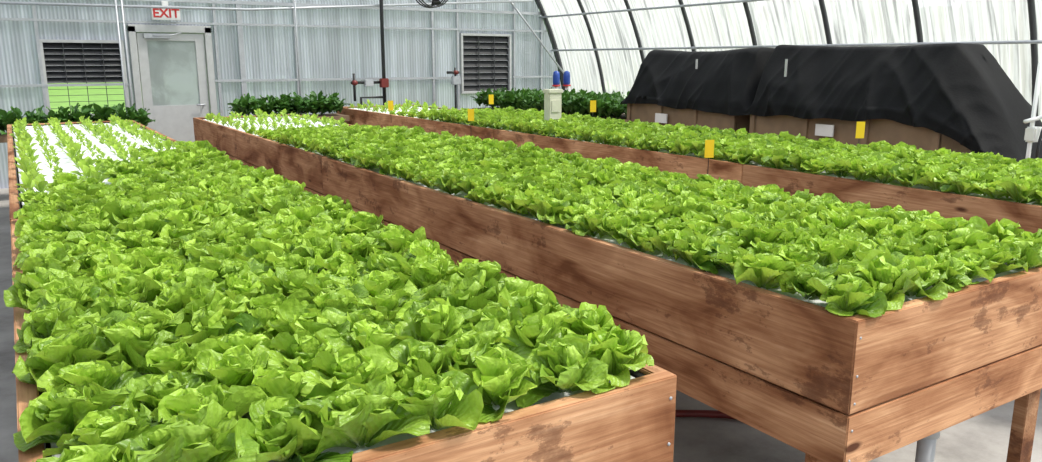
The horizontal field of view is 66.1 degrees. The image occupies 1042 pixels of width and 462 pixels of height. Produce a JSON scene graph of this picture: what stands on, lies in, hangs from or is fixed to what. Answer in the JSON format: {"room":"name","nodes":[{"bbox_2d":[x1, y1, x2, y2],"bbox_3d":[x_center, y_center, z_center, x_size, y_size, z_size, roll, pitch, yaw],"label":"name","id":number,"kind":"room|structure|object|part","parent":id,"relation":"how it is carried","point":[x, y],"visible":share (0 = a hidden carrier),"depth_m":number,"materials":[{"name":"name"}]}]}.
{"room":"greenhouse","nodes":[
{"label":"greenhouse","id":0,"kind":"room"},
{"bbox_2d":[0,0,561,188],"bbox_3d":[-3.548,-3.504,11.712,10.400,5.200,0.001,-8,14,-31],"label":"wall","id":1,"kind":"structure","parent":0,"point":[269,51],"depth_m":12.11,"materials":[{"name":"white plastic"}]},
{"bbox_2d":[43,43,122,82],"bbox_3d":[-5.763,-2.220,10.556,0.900,0.516,0.053,-8,14,-31],"label":"blades","id":2,"kind":"object","parent":1,"relation":"attached to","point":[53,52],"visible":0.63,"depth_m":10.55,"materials":[{"name":"black plastic"}]},
{"bbox_2d":[39,39,129,115],"bbox_3d":[-5.764,-2.019,10.601,0.980,1.000,0.100,-8,14,-31],"label":"frame","id":3,"kind":"object","parent":1,"relation":"attached to","point":[41,41],"visible":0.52,"depth_m":10.43,"materials":[{"name":"metal"}]},
{"bbox_2d":[48,43,124,113],"bbox_3d":[-5.744,-2.013,10.569,0.900,0.920,0.015,-8,14,-31],"label":"mullions","id":4,"kind":"object","parent":1,"relation":"attached to","point":[106,88],"visible":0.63,"depth_m":10.59,"materials":[{"name":"metal"}]},
{"bbox_2d":[151,1,180,20],"bbox_3d":[-4.835,-2.994,10.880,0.360,0.250,0.084,-8,14,-31],"label":"exit sign","id":5,"kind":"object","parent":1,"relation":"attached to","point":[157,14],"visible":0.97,"depth_m":10.85,"materials":[{"name":"white plastic"}]},
{"bbox_2d":[127,24,217,114],"bbox_3d":[-4.842,-1.813,11.239,1.060,2.090,0.120,-8,14,-31],"label":"door","id":6,"kind":"structure","parent":1,"relation":"in","point":[172,64],"depth_m":11.12,"materials":[{"name":"metal"}]},
{"bbox_2d":[136,32,209,141],"bbox_3d":[-4.793,-1.762,11.171,0.860,1.978,0.213,-8,14,-31],"label":"door leaf","id":7,"kind":"structure","parent":6,"relation":"attached to","point":[175,122],"depth_m":11.21,"materials":[{"name":"metal"}]},
{"bbox_3d":[-4.837,-2.195,11.149,0.630,0.895,0.010,-8,14,-31],"label":"glass","id":8,"kind":"part","parent":6,"relation":"part of","materials":[{"name":"glass"}]},
{"bbox_2d":[0,0,563,119],"bbox_3d":[-3.460,-3.462,11.640,10.063,5.146,0.208,-8,14,-31],"label":"trim","id":9,"kind":"structure","parent":1,"relation":"attached to","point":[238,3],"depth_m":11.70,"materials":[{"name":"metal"}]},
{"bbox_2d":[460,33,511,93],"bbox_3d":[-0.609,-2.875,13.743,0.990,1.000,0.100,-8,14,-31],"label":"frame","id":10,"kind":"object","parent":1,"relation":"attached to","point":[461,34],"visible":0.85,"depth_m":13.59,"materials":[{"name":"metal"}]},
{"bbox_2d":[463,36,508,90],"bbox_3d":[-0.608,-2.876,13.741,0.910,0.927,0.053,-8,14,-31],"label":"blades","id":11,"kind":"object","parent":1,"relation":"attached to","point":[473,70],"visible":1,"depth_m":13.74,"materials":[{"name":"black plastic"}]},
{"bbox_2d":[478,36,494,90],"bbox_3d":[-0.589,-2.868,13.712,0.311,0.920,0.015,-8,14,-31],"label":"mullions","id":12,"kind":"object","parent":1,"relation":"attached to","point":[478,36],"visible":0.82,"depth_m":13.72,"materials":[{"name":"metal"}]},
{"bbox_2d":[0,188,1041,461],"bbox_3d":[0.480,0.431,6.023,10.600,0.120,15.300,-8,14,-31],"label":"floor","id":13,"kind":"structure","parent":0,"point":[984,437],"depth_m":3.54,"materials":[{"name":"concrete"}]},
{"bbox_2d":[0,132,6,142],"bbox_3d":[-5.731,-0.784,9.556,2.450,0.780,0.500,-8,14,-31],"label":"bench","id":14,"kind":"object","parent":13,"relation":"on","point":[3,138],"visible":0.02,"depth_m":9.11,"materials":[{"name":"brown wood"}]},
{"bbox_2d":[0,102,154,134],"bbox_3d":[-5.694,-1.332,9.417,2.554,0.342,0.618,-8,14,-31],"label":"plants","id":15,"kind":"object","parent":14,"relation":"on","point":[140,116],"visible":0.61,"depth_m":9.55,"materials":[{"name":"green plant"}]},
{"bbox_2d":[114,0,460,113],"bbox_3d":[-3.140,-3.197,11.709,5.042,4.600,0.090,-8,14,-31],"label":"piping","id":16,"kind":"object","parent":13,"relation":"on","point":[383,82],"visible":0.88,"depth_m":12.32,"materials":[{"name":"black plastic"}]},
{"bbox_2d":[309,113,349,122],"bbox_3d":[-3.186,-1.165,11.146,1.500,0.860,0.550,-8,14,-31],"label":"bench","id":17,"kind":"object","parent":13,"relation":"on","point":[336,116],"visible":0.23,"depth_m":11.22,"materials":[{"name":"brown wood"}]},
{"bbox_2d":[227,90,350,115],"bbox_3d":[-3.197,-1.752,10.999,1.631,0.339,0.725,-8,14,-31],"label":"plants","id":18,"kind":"object","parent":17,"relation":"on","point":[247,104],"visible":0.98,"depth_m":10.89,"materials":[{"name":"green plant"}]},
{"bbox_2d":[7,120,676,461],"bbox_3d":[-2.599,0.044,5.296,1.242,0.940,9.082,-8,14,-31],"label":"raised bed","id":19,"kind":"object","parent":13,"relation":"on","point":[635,421],"visible":0.16,"depth_m":1.65,"materials":[{"name":"brown wood"}]},
{"bbox_2d":[13,123,633,461],"bbox_3d":[-2.598,-0.375,5.205,1.136,0.038,8.974,-8,14,-31],"label":"raft","id":20,"kind":"object","parent":19,"relation":"on","point":[65,163],"visible":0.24,"depth_m":5.64,"materials":[{"name":"white plastic"}]},
{"bbox_2d":[4,113,653,461],"bbox_3d":[-2.523,-0.458,5.109,1.331,0.162,8.920,-8,14,-31],"label":"crop","id":21,"kind":"object","parent":20,"relation":"on","point":[320,320],"visible":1,"depth_m":1.88,"materials":[{"name":"green plant"}]},
{"bbox_2d":[472,107,626,121],"bbox_3d":[0.615,-1.286,11.667,1.200,0.880,3.300,-8,14,-31],"label":"bench","id":22,"kind":"object","parent":13,"relation":"on","point":[622,116],"visible":0.04,"depth_m":10.73,"materials":[{"name":"brown wood"}]},
{"bbox_2d":[470,86,543,109],"label":"plants","id":23,"kind":"object","parent":22,"relation":"on","point":[525,99],"depth_m":11.76,"materials":[{"name":"green plant"}]},
{"bbox_2d":[561,88,629,117],"label":"plants","id":24,"kind":"object","parent":22,"relation":"on","point":[574,102],"depth_m":10.30,"materials":[{"name":"green plant"}]},
{"bbox_2d":[552,71,575,91],"bbox_3d":[0.685,-2.026,13.791,0.600,1.440,0.140,-8,14,-31],"label":"water filter","id":25,"kind":"object","parent":13,"relation":"on","point":[556,76],"visible":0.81,"depth_m":13.64,"materials":[{"name":"blue plastic"}]},
{"bbox_2d":[193,114,1041,461],"bbox_3d":[-1.010,-0.174,6.316,1.242,0.941,9.112,-8,14,-31],"label":"raised bed","id":26,"kind":"object","parent":13,"relation":"on","point":[828,386],"visible":0.52,"depth_m":2.57,"materials":[{"name":"brown wood"}]},
{"bbox_2d":[203,116,1034,315],"bbox_3d":[-1.009,-0.593,6.225,1.136,0.038,9.004,-8,14,-31],"label":"raft","id":27,"kind":"object","parent":26,"relation":"on","point":[723,272],"visible":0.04,"depth_m":3.10,"materials":[{"name":"white plastic"}]},
{"bbox_2d":[204,108,1041,317],"bbox_3d":[-0.951,-0.674,6.113,1.288,0.166,8.919,-8,14,-31],"label":"crop","id":28,"kind":"object","parent":27,"relation":"on","point":[856,258],"visible":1,"depth_m":3.12,"materials":[{"name":"green plant"}]},
{"bbox_2d":[337,105,1041,232],"bbox_3d":[0.535,-0.539,8.027,1.243,0.940,10.302,-8,14,-31],"label":"raised bed","id":29,"kind":"object","parent":13,"relation":"on","point":[879,195],"visible":0.16,"depth_m":5.16,"materials":[{"name":"brown wood"}]},
{"bbox_2d":[388,100,393,109],"bbox_3d":[-1.643,-1.506,10.107,0.066,0.282,0.008,-3,12,-13],"label":"trap","id":30,"kind":"object","parent":29,"relation":"attached to","point":[390,103],"visible":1,"depth_m":10.09,"materials":[{"name":"yellow plastic"}]},
{"bbox_2d":[468,109,473,120],"bbox_3d":[-0.522,-1.135,8.370,0.066,0.282,0.007,-1,12,-6],"label":"trap","id":31,"kind":"object","parent":29,"relation":"attached to","point":[470,111],"visible":0.79,"depth_m":8.35,"materials":[{"name":"yellow plastic"}]},
{"bbox_2d":[489,95,493,103],"bbox_3d":[-0.392,-1.624,10.526,0.066,0.337,0.008,-4,13,-18],"label":"trap","id":32,"kind":"object","parent":29,"relation":"attached to","point":[491,97],"visible":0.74,"depth_m":10.50,"materials":[{"name":"yellow plastic"}]},
{"bbox_2d":[590,100,595,116],"bbox_3d":[0.782,-1.242,8.705,0.066,0.352,0.007,-2,12,-9],"label":"trap","id":33,"kind":"object","parent":29,"relation":"attached to","point":[592,102],"visible":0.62,"depth_m":8.68,"materials":[{"name":"yellow plastic"}]},
{"bbox_2d":[349,106,1041,205],"bbox_3d":[0.536,-0.958,7.935,1.136,0.038,10.194,-8,14,-31],"label":"raft","id":34,"kind":"object","parent":29,"relation":"on","point":[870,179],"visible":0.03,"depth_m":5.11,"materials":[{"name":"white plastic"}]},
{"bbox_2d":[543,89,562,120],"bbox_3d":[0.326,-1.248,8.213,0.180,0.412,0.120,-8,14,-31],"label":"control box","id":35,"kind":"object","parent":34,"relation":"on","point":[552,97],"visible":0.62,"depth_m":8.15,"materials":[{"name":"beige plastic"}]},
{"bbox_2d":[349,98,1041,203],"bbox_3d":[0.601,-1.037,7.816,1.288,0.164,10.096,-8,14,-31],"label":"crop","id":36,"kind":"object","parent":34,"relation":"on","point":[996,176],"visible":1,"depth_m":5.44,"materials":[{"name":"green plant"}]},
{"bbox_2d":[704,140,713,173],"bbox_3d":[1.302,-0.511,5.545,0.066,0.242,0.007,-2,12,-9],"label":"trap","id":37,"kind":"object","parent":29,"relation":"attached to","point":[709,144],"visible":0.85,"depth_m":5.53,"materials":[{"name":"yellow plastic"}]},
{"bbox_2d":[855,122,864,143],"bbox_3d":[2.532,-0.653,5.994,0.066,0.332,0.007,-1,12,-4],"label":"trap","id":38,"kind":"object","parent":29,"relation":"attached to","point":[860,126],"visible":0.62,"depth_m":5.97,"materials":[{"name":"yellow plastic"}]},
{"bbox_2d":[620,47,774,133],"bbox_3d":[2.110,-1.109,8.774,1.165,1.742,1.980,-8,14,-31],"label":"bin","id":39,"kind":"object","parent":13,"relation":"on","point":[712,89],"visible":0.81,"depth_m":8.33,"materials":[{"name":"black fabric"}]},
{"bbox_2d":[675,410,734,418],"bbox_3d":[0.571,0.872,3.587,1.014,0.036,0.418,-6,14,-27],"label":"garden hose","id":40,"kind":"object","parent":13,"relation":"on","point":[678,413],"visible":0.19,"depth_m":3.69,"materials":[{"name":"red rubber"}]},
{"bbox_2d":[535,0,1041,114],"bbox_3d":[0.506,-2.179,5.422,10.476,5.237,15.200,-8,14,-31],"label":"frame","id":41,"kind":"object","parent":13,"relation":"on","point":[1033,42],"visible":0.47,"depth_m":10.47,"materials":[{"name":"metal"}]},
{"bbox_2d":[743,43,1041,161],"bbox_3d":[3.245,-0.745,7.015,1.166,1.766,2.558,-8,14,-31],"label":"bin","id":42,"kind":"object","parent":13,"relation":"on","point":[958,97],"visible":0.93,"depth_m":6.48,"materials":[{"name":"black fabric"}]},
{"bbox_2d":[1023,63,1041,158],"bbox_3d":[3.458,-0.319,5.425,0.384,1.603,0.142,-8,14,-31],"label":"stand","id":43,"kind":"object","parent":13,"relation":"on","point":[1033,133],"visible":0.41,"depth_m":5.35,"materials":[{"name":"white plastic"}]},
{"bbox_2d":[540,0,1041,121],"bbox_3d":[0.506,-2.179,5.422,10.474,5.235,15.200,-8,14,-31],"label":"covering","id":44,"kind":"structure","parent":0,"point":[842,26],"depth_m":10.12,"materials":[{"name":"white plastic"}]},
{"bbox_2d":[416,0,447,7],"bbox_3d":[-1.074,-4.085,9.323,0.452,2.867,0.188,-8,14,-31],"label":"fan","id":45,"kind":"object","parent":44,"relation":"hanging from","point":[437,3],"visible":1,"depth_m":9.61,"materials":[{"name":"black metal"}]},
{"label":"outside","id":46,"kind":"structure","parent":0,"visible":0},
{"bbox_2d":[48,82,1041,113],"bbox_3d":[8.914,-3.198,23.201,220.000,0.001,150.000,-8,14,-31],"label":"lawn","id":47,"kind":"structure","parent":46,"point":[96,96],"depth_m":39.17,"materials":[{"name":"green plant"}]},
{"bbox_2d":[47,0,1041,112],"bbox_3d":[1.348,-12.416,38.814,170.292,11.905,87.719,-8,14,-31],"label":"tree line","id":48,"kind":"object","parent":47,"relation":"on","point":[940,9],"visible":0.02,"depth_m":37.67,"materials":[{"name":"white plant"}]}
]}

